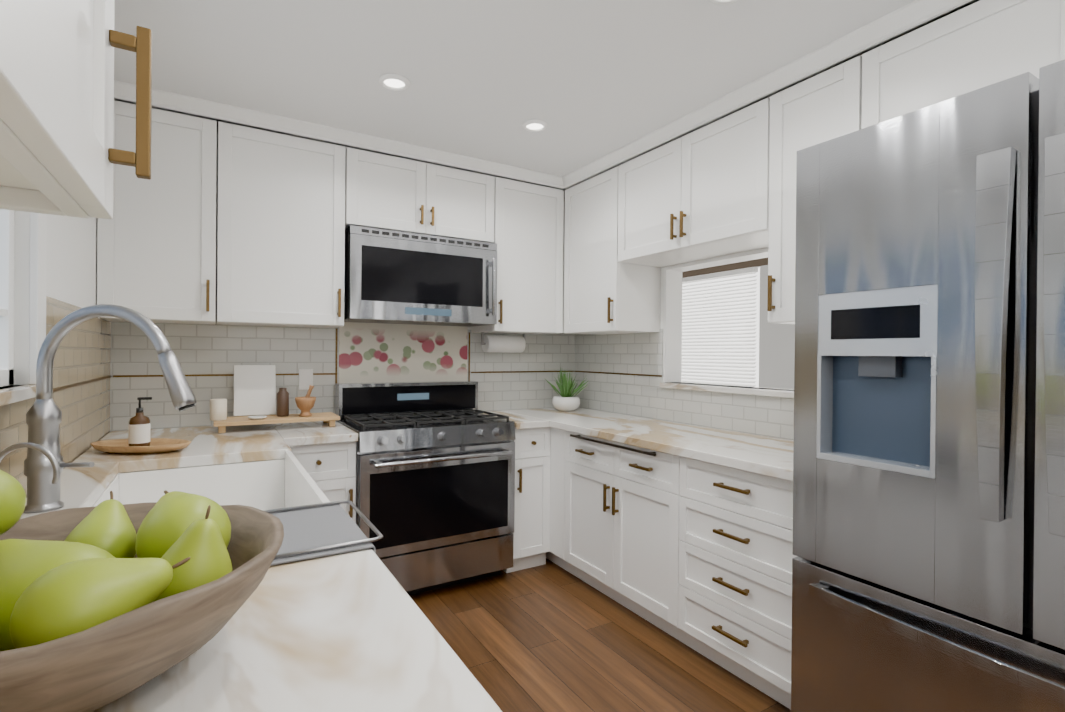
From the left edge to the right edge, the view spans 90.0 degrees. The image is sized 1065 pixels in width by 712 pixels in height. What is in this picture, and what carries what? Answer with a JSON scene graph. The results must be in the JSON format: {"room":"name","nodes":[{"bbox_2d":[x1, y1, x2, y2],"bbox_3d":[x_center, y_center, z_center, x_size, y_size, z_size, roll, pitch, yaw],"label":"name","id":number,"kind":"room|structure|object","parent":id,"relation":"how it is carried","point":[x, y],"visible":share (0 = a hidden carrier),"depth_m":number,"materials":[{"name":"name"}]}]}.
{"room":"kitchen","nodes":[
{"label":"kitchen","id":0,"kind":"room"},
{"bbox_2d":[0,211,96,389],"bbox_3d":[-0.870,0.058,0.477,0.120,2.480,4.940,0,0,-31],"label":"wall","id":1,"kind":"structure","parent":0,"point":[71,262],"depth_m":1.74,"materials":[{"name":"white paint"}]},
{"bbox_2d":[0,384,35,405],"bbox_3d":[-1.183,0.098,1.042,0.145,0.030,1.170,0,0,-31],"label":"window sill","id":2,"kind":"structure","parent":1,"relation":"attached to","point":[9,395],"depth_m":1.30,"materials":[{"name":"white stone"}]},
{"bbox_2d":[0,209,46,386],"bbox_3d":[-1.165,-0.382,1.048,0.078,0.930,1.170,0,0,-31],"label":"window","id":3,"kind":"structure","parent":1,"relation":"in","point":[37,284],"depth_m":1.49,"materials":[{"name":"white glass"}]},
{"bbox_2d":[0,296,110,497],"bbox_3d":[-0.816,0.118,0.511,0.008,0.580,4.922,0,0,-31],"label":"wall tile","id":4,"kind":"structure","parent":1,"relation":"attached to","point":[83,353],"depth_m":1.93,"materials":[{"name":"white tile"}]},
{"bbox_2d":[0,0,151,218],"bbox_3d":[-0.437,-0.633,0.253,0.378,0.970,0.600,0,0,-31],"label":"upper cabinet","id":5,"kind":"object","parent":1,"relation":"attached to","point":[60,155],"visible":1,"depth_m":0.46,"materials":[{"name":"white paint"}]},
{"bbox_2d":[53,375,110,391],"bbox_3d":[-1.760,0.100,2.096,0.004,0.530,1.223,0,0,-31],"label":"trim","id":6,"kind":"structure","parent":1,"relation":"attached to","point":[74,385],"depth_m":1.98,"materials":[{"name":"brown"}]},
{"bbox_2d":[114,80,561,188],"bbox_3d":[-0.853,-1.160,2.915,2.400,0.060,0.052,0,0,-31],"label":"crown molding","id":7,"kind":"structure","parent":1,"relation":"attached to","point":[125,91],"depth_m":2.77,"materials":[{"name":"white paint"}]},
{"bbox_2d":[216,133,564,332],"bbox_3d":[-0.913,0.048,3.401,3.055,2.480,0.120,0,0,-31],"label":"wall","id":8,"kind":"structure","parent":0,"point":[469,328],"depth_m":2.86,"materials":[{"name":"white paint"}]},
{"bbox_2d":[97,100,216,324],"bbox_3d":[-1.788,-0.652,2.572,0.447,0.970,0.386,0,0,-31],"label":"upper cabinet","id":9,"kind":"object","parent":8,"relation":"attached to","point":[156,248],"visible":0.9,"depth_m":2.46,"materials":[{"name":"white paint"}]},
{"bbox_2d":[216,121,344,327],"bbox_3d":[-1.339,-0.649,2.841,0.590,0.970,0.386,0,0,-31],"label":"upper cabinet","id":10,"kind":"object","parent":8,"relation":"attached to","point":[280,230],"visible":1,"depth_m":2.70,"materials":[{"name":"white paint"}]},
{"bbox_2d":[110,322,574,431],"bbox_3d":[-0.881,0.108,3.346,2.799,0.580,0.008,0,0,-31],"label":"wall tile","id":11,"kind":"structure","parent":8,"relation":"attached to","point":[208,349],"depth_m":2.96,"materials":[{"name":"white tile"}]},
{"bbox_2d":[299,369,312,389],"bbox_3d":[-1.310,0.135,3.080,0.075,0.120,0.006,0,0,-31],"label":"outlet","id":12,"kind":"object","parent":11,"relation":"attached to","point":[305,378],"visible":0.98,"depth_m":3.08,"materials":[{"name":"white paint"}]},
{"bbox_2d":[339,322,467,382],"bbox_3d":[-0.797,-0.021,3.388,0.830,0.380,0.004,0,0,-31],"label":"backsplash panel","id":13,"kind":"structure","parent":11,"relation":"attached to","point":[375,352],"depth_m":3.37,"materials":[{"name":"multicoloured tile"}]},
{"bbox_2d":[113,328,573,382],"bbox_3d":[-0.877,0.108,3.341,2.779,0.540,0.004,0,0,-31],"label":"trim","id":14,"kind":"structure","parent":8,"relation":"attached to","point":[335,373],"depth_m":3.16,"materials":[{"name":"brown"}]},
{"bbox_2d":[345,147,494,242],"bbox_3d":[-0.698,-0.920,3.223,0.890,0.420,0.386,0,0,-31],"label":"upper cabinet","id":15,"kind":"object","parent":8,"relation":"attached to","point":[388,192],"visible":0.96,"depth_m":3.06,"materials":[{"name":"white paint"}]},
{"bbox_2d":[344,225,496,326],"bbox_3d":[-0.681,-0.447,3.199,0.878,0.495,0.453,0,0,-31],"label":"microwave","id":16,"kind":"object","parent":15,"relation":"attached to","point":[394,277],"visible":1,"depth_m":3.02,"materials":[{"name":"silver metal"}]},
{"bbox_2d":[471,176,563,334],"bbox_3d":[-0.093,-0.641,3.589,0.517,0.970,0.386,0,0,-31],"label":"upper cabinet","id":17,"kind":"object","parent":8,"relation":"attached to","point":[528,229],"visible":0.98,"depth_m":3.46,"materials":[{"name":"white paint"}]},
{"bbox_2d":[481,332,525,352],"bbox_3d":[-0.197,-0.090,3.643,0.340,0.132,0.116,0,0,-31],"label":"paper towel","id":18,"kind":"object","parent":17,"relation":"attached to","point":[503,344],"visible":0.96,"depth_m":3.59,"materials":[{"name":"white paper"}]},
{"bbox_2d":[114,0,979,198],"bbox_3d":[0.400,-1.204,1.228,3.055,0.060,5.180,0,0,-31],"label":"ceiling","id":19,"kind":"structure","parent":0,"point":[588,81],"depth_m":2.13,"materials":[{"name":"white paint"}]},
{"bbox_2d":[379,73,409,90],"bbox_3d":[-0.596,-1.179,2.298,0.132,0.012,0.132,0,0,-31],"label":"recessed light","id":20,"kind":"object","parent":19,"relation":"in","point":[394,82],"visible":1,"depth_m":2.29,"materials":[{"name":"white paint"}]},
{"bbox_2d":[522,119,547,131],"bbox_3d":[0.013,-1.175,2.722,0.132,0.012,0.132,0,0,-31],"label":"recessed light","id":21,"kind":"object","parent":19,"relation":"in","point":[534,125],"visible":1,"depth_m":2.71,"materials":[{"name":"white paint"}]},
{"bbox_2d":[710,0,737,4],"bbox_3d":[0.625,-1.166,1.701,0.132,0.012,0.132,0,0,-31],"label":"recessed light","id":22,"kind":"object","parent":19,"relation":"in","point":[722,2],"visible":0.95,"depth_m":1.75,"materials":[{"name":"white paint"}]},
{"bbox_2d":[409,558,790,711],"bbox_3d":[0.377,1.336,1.236,3.055,0.060,5.180,0,0,-31],"label":"floor","id":23,"kind":"structure","parent":0,"point":[549,636],"depth_m":2.34,"materials":[{"name":"brown wood"}]},
{"bbox_2d":[289,446,304,468],"bbox_3d":[-1.371,0.853,2.154,0.749,0.870,0.380,0,0,-31],"label":"base cabinet","id":24,"kind":"object","parent":23,"relation":"on","point":[300,457],"depth_m":2.52,"materials":[{"name":"white paint"}]},
{"bbox_2d":[297,442,355,522],"bbox_3d":[-1.188,0.852,2.792,0.387,0.870,0.647,0,0,-31],"label":"base cabinet","id":25,"kind":"object","parent":23,"relation":"on","point":[330,468],"depth_m":2.60,"materials":[{"name":"white paint"}]},
{"bbox_2d":[20,423,501,711],"bbox_3d":[-0.504,0.410,0.695,0.713,0.040,4.926,0,0,-31],"label":"countertop","id":26,"kind":"structure","parent":25,"relation":"on","point":[354,631],"depth_m":0.73,"materials":[{"name":"white stone"}]},
{"bbox_2d":[0,442,59,483],"bbox_3d":[-1.059,0.281,1.103,0.135,0.205,0.077,0,0,-31],"label":"faucet","id":27,"kind":"object","parent":26,"relation":"on","point":[48,454],"visible":0.79,"depth_m":1.10,"materials":[{"name":"silver metal"}]},
{"bbox_2d":[24,304,196,512],"bbox_3d":[-1.052,0.127,1.326,0.410,0.512,0.076,1,0,1],"label":"gooseneck faucet","id":28,"kind":"object","parent":26,"relation":"on","point":[43,417],"visible":0.98,"depth_m":1.32,"materials":[{"name":"silver metal"}]},
{"bbox_2d":[90,438,191,453],"bbox_3d":[-1.550,0.358,2.112,0.380,0.034,0.204,1,0,2],"label":"soap tray","id":29,"kind":"object","parent":26,"relation":"on","point":[157,445],"visible":0.98,"depth_m":2.06,"materials":[{"name":"brown wood"}]},
{"bbox_2d":[128,397,151,445],"bbox_3d":[-1.571,0.266,2.134,0.076,0.200,0.071,0,0,-31],"label":"soap bottle","id":30,"kind":"object","parent":29,"relation":"on","point":[139,430],"visible":0.81,"depth_m":2.11,"materials":[{"name":"brown"}]},
{"bbox_2d":[0,502,283,711],"bbox_3d":[-0.569,0.312,0.636,0.492,0.153,0.492,0,0,-31],"label":"wooden bowl","id":31,"kind":"object","parent":26,"relation":"on","point":[91,669],"visible":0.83,"depth_m":0.53,"materials":[{"name":"brown wood"}]},
{"bbox_2d":[0,470,25,534],"bbox_3d":[-0.723,0.172,0.680,0.093,0.144,0.092,-43,-11,12],"label":"pear","id":32,"kind":"object","parent":31,"relation":"in","point":[12,499],"visible":1,"depth_m":0.68,"materials":[{"name":"green food"}]},
{"bbox_2d":[0,539,114,651],"bbox_3d":[-0.589,0.272,0.631,0.205,0.132,0.132,29,5,10],"label":"pear","id":33,"kind":"object","parent":31,"relation":"in","point":[24,564],"visible":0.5,"depth_m":0.60,"materials":[{"name":"green food"}]},
{"bbox_2d":[9,557,190,648],"bbox_3d":[-0.439,0.249,0.552,0.150,0.097,0.097,-21,12,-32],"label":"pear","id":34,"kind":"object","parent":31,"relation":"in","point":[67,599],"visible":0.81,"depth_m":0.52,"materials":[{"name":"green food"}]},
{"bbox_2d":[65,491,136,557],"bbox_3d":[-0.631,0.261,0.784,0.088,0.137,0.088,0,-40,-23],"label":"pear","id":35,"kind":"object","parent":31,"relation":"in","point":[107,525],"visible":0.62,"depth_m":0.76,"materials":[{"name":"green food"}]},
{"bbox_2d":[135,490,230,557],"bbox_3d":[-0.519,0.247,0.785,0.115,0.115,0.178,0,22,-45],"label":"pear","id":36,"kind":"object","parent":31,"relation":"in","point":[170,518],"visible":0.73,"depth_m":0.73,"materials":[{"name":"green food"}]},
{"bbox_2d":[154,505,231,601],"bbox_3d":[-0.420,0.255,0.665,0.088,0.137,0.088,13,-2,-11],"label":"pear","id":37,"kind":"object","parent":31,"relation":"in","point":[200,543],"visible":0.6,"depth_m":0.64,"materials":[{"name":"green food"}]},
{"bbox_2d":[92,450,329,510],"bbox_3d":[-1.015,0.527,1.653,0.582,0.276,0.944,0,0,-31],"label":"farmhouse sink","id":38,"kind":"object","parent":26,"relation":"in","point":[287,481],"visible":0.19,"depth_m":2.03,"materials":[{"name":"white ceramic"}]},
{"bbox_2d":[214,412,339,432],"bbox_3d":[-1.338,0.347,2.799,0.580,0.055,0.240,0,0,-31],"label":"board","id":39,"kind":"object","parent":26,"relation":"on","point":[330,418],"visible":0.98,"depth_m":2.73,"materials":[{"name":"brown wood"}]},
{"bbox_2d":[210,398,226,420],"bbox_3d":[-1.559,0.266,2.643,0.074,0.104,0.074,0,0,-31],"label":"candle jar","id":40,"kind":"object","parent":39,"relation":"on","point":[218,409],"visible":1,"depth_m":2.61,"materials":[{"name":"beige"}]},
{"bbox_2d":[234,365,275,415],"bbox_3d":[-1.490,0.183,2.859,0.200,0.268,0.061,0,0,-31],"label":"leaning board","id":41,"kind":"object","parent":39,"relation":"on","point":[254,389],"visible":1,"depth_m":2.85,"materials":[{"name":"white ceramic"}]},
{"bbox_2d":[248,415,266,419],"bbox_3d":[-1.393,0.312,2.696,0.090,0.013,0.090,0,0,-31],"label":"dish","id":42,"kind":"object","parent":39,"relation":"on","point":[259,417],"visible":1,"depth_m":2.67,"materials":[{"name":"white ceramic"}]},
{"bbox_2d":[277,388,288,416],"bbox_3d":[-1.326,0.244,2.829,0.060,0.150,0.060,0,0,-31],"label":"jar","id":43,"kind":"object","parent":39,"relation":"on","point":[282,402],"visible":1,"depth_m":2.80,"materials":[{"name":"brown ceramic"}]},
{"bbox_2d":[295,385,315,416],"bbox_3d":[-1.210,0.237,2.840,0.104,0.166,0.104,0,0,-31],"label":"mortar","id":44,"kind":"object","parent":39,"relation":"on","point":[305,404],"visible":1,"depth_m":2.81,"materials":[{"name":"brown wood"}]},
{"bbox_2d":[264,500,382,565],"bbox_3d":[-0.517,0.466,1.170,0.294,0.186,0.360,0,0,-31],"label":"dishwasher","id":45,"kind":"object","parent":26,"relation":"on","point":[320,530],"visible":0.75,"depth_m":1.15,"materials":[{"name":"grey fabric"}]},
{"bbox_2d":[280,421,357,445],"bbox_3d":[-1.401,0.396,2.658,0.896,0.040,0.636,0,0,-31],"label":"countertop","id":46,"kind":"structure","parent":25,"relation":"on","point":[315,432],"depth_m":2.62,"materials":[{"name":"white stone"}]},
{"bbox_2d":[335,381,515,594],"bbox_3d":[-0.616,0.729,3.077,0.878,1.125,0.682,0,0,-31],"label":"range","id":47,"kind":"object","parent":23,"relation":"on","point":[435,483],"visible":0.96,"depth_m":2.88,"materials":[{"name":"silver metal"}]},
{"bbox_2d":[503,428,542,572],"bbox_3d":[-0.150,0.859,3.439,0.277,0.870,0.608,0,0,-31],"label":"base cabinet","id":48,"kind":"object","parent":23,"relation":"on","point":[528,521],"depth_m":3.17,"materials":[{"name":"white paint"}]},
{"bbox_2d":[543,427,570,570],"bbox_3d":[0.395,0.864,3.301,0.659,0.870,0.229,0,0,-31],"label":"base cabinet","id":49,"kind":"object","parent":23,"relation":"on","point":[556,442],"depth_m":3.18,"materials":[{"name":"white paint"}]},
{"bbox_2d":[567,432,662,629],"bbox_3d":[0.675,0.868,2.885,0.607,0.870,0.890,0,0,-31],"label":"base cabinet","id":50,"kind":"object","parent":23,"relation":"on","point":[617,493],"depth_m":2.69,"materials":[{"name":"white paint"}]},
{"bbox_2d":[570,434,655,455],"bbox_3d":[0.400,0.448,2.717,0.042,0.012,0.670,0,0,-31],"label":"towel bar","id":51,"kind":"object","parent":50,"relation":"attached to","point":[618,446],"visible":0.98,"depth_m":2.65,"materials":[{"name":"brown metal"}]},
{"bbox_2d":[663,453,797,709],"bbox_3d":[1.043,0.874,2.272,0.607,0.870,0.660,0,0,-31],"label":"base cabinet","id":52,"kind":"object","parent":23,"relation":"on","point":[697,555],"depth_m":2.11,"materials":[{"name":"white paint"}]},
{"bbox_2d":[481,407,793,481],"bbox_3d":[0.528,0.412,2.878,0.856,0.040,2.244,0,0,-31],"label":"countertop","id":53,"kind":"structure","parent":52,"relation":"on","point":[764,455],"depth_m":2.60,"materials":[{"name":"white stone"}]},
{"bbox_2d":[544,370,587,410],"bbox_3d":[0.261,0.228,3.770,0.335,0.315,0.306,0,0,-31],"label":"potted plant","id":54,"kind":"object","parent":53,"relation":"on","point":[566,400],"visible":1,"depth_m":3.72,"materials":[{"name":"green plant"}]},
{"bbox_2d":[791,59,1064,711],"bbox_3d":[1.435,0.327,1.405,0.772,1.975,1.170,0,0,-31],"label":"refrigerator","id":55,"kind":"object","parent":23,"relation":"on","point":[928,565],"visible":1,"depth_m":1.40,"materials":[{"name":"grey metal"}]},
{"bbox_2d":[660,247,793,391],"bbox_3d":[1.647,0.075,1.987,0.120,2.480,4.940,0,0,-31],"label":"wall","id":56,"kind":"structure","parent":0,"point":[662,299],"depth_m":3.28,"materials":[{"name":"white paint"}]},
{"bbox_2d":[564,166,660,334],"bbox_3d":[0.481,-0.635,3.440,0.386,0.970,0.572,0,0,-31],"label":"upper cabinet","id":57,"kind":"object","parent":56,"relation":"attached to","point":[606,292],"visible":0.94,"depth_m":3.27,"materials":[{"name":"white paint"}]},
{"bbox_2d":[574,371,661,376],"bbox_3d":[0.557,0.120,3.665,0.004,0.010,0.918,0,0,-31],"label":"trim","id":58,"kind":"structure","parent":56,"relation":"attached to","point":[620,373],"depth_m":3.58,"materials":[{"name":"brown"}]},
{"bbox_2d":[574,329,793,439],"bbox_3d":[0.904,0.124,3.100,0.008,0.580,2.252,0,0,-31],"label":"wall tile","id":59,"kind":"structure","parent":56,"relation":"attached to","point":[648,396],"depth_m":3.35,"materials":[{"name":"white tile"}]},
{"bbox_2d":[618,97,769,266],"bbox_3d":[0.884,-0.830,2.770,0.386,0.570,0.980,0,0,-31],"label":"upper cabinet","id":60,"kind":"object","parent":56,"relation":"attached to","point":[702,193],"visible":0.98,"depth_m":2.62,"materials":[{"name":"white paint"}]},
{"bbox_2d":[663,248,767,382],"bbox_3d":[1.112,-0.188,2.900,0.140,0.710,0.960,0,0,-31],"label":"trim","id":61,"kind":"structure","parent":56,"relation":"attached to","point":[672,349],"depth_m":3.27,"materials":[{"name":"white paint"}]},
{"bbox_2d":[660,382,793,397],"bbox_3d":[1.096,0.182,2.893,0.170,0.030,0.958,0,0,-31],"label":"sill","id":62,"kind":"structure","parent":56,"relation":"attached to","point":[749,391],"depth_m":2.82,"materials":[{"name":"white stone"}]},
{"bbox_2d":[558,0,972,189],"bbox_3d":[1.280,-1.138,1.757,0.052,0.060,4.934,0,0,-31],"label":"crown molding","id":63,"kind":"structure","parent":56,"relation":"attached to","point":[911,15],"depth_m":2.17,"materials":[{"name":"white paint"}]},
{"bbox_2d":[767,55,861,323],"bbox_3d":[1.233,-0.625,2.187,0.386,0.970,0.370,0,0,-31],"label":"upper cabinet","id":64,"kind":"object","parent":56,"relation":"attached to","point":[820,108],"visible":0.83,"depth_m":2.18,"materials":[{"name":"white paint"}]},
{"bbox_2d":[861,0,1064,128],"bbox_3d":[1.653,-0.894,1.524,0.350,0.420,1.185,0,0,-31],"label":"upper cabinet","id":65,"kind":"object","parent":56,"relation":"attached to","point":[977,45],"visible":0.4,"depth_m":1.69,"materials":[{"name":"white paint"}]},
{"label":"outside","id":66,"kind":"structure","parent":0,"visible":0},
{"bbox_2d":[681,257,794,389],"bbox_3d":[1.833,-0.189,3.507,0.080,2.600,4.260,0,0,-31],"label":"window","id":67,"kind":"structure","parent":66,"point":[774,349],"depth_m":3.93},
{"bbox_2d":[681,267,757,386],"bbox_3d":[1.296,-0.172,4.363,0.040,0.948,1.220,0,0,-31],"label":"blinds","id":68,"kind":"object","parent":67,"relation":"attached to","point":[733,273],"visible":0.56,"depth_m":4.10,"materials":[{"name":"white plastic"}]}
]}

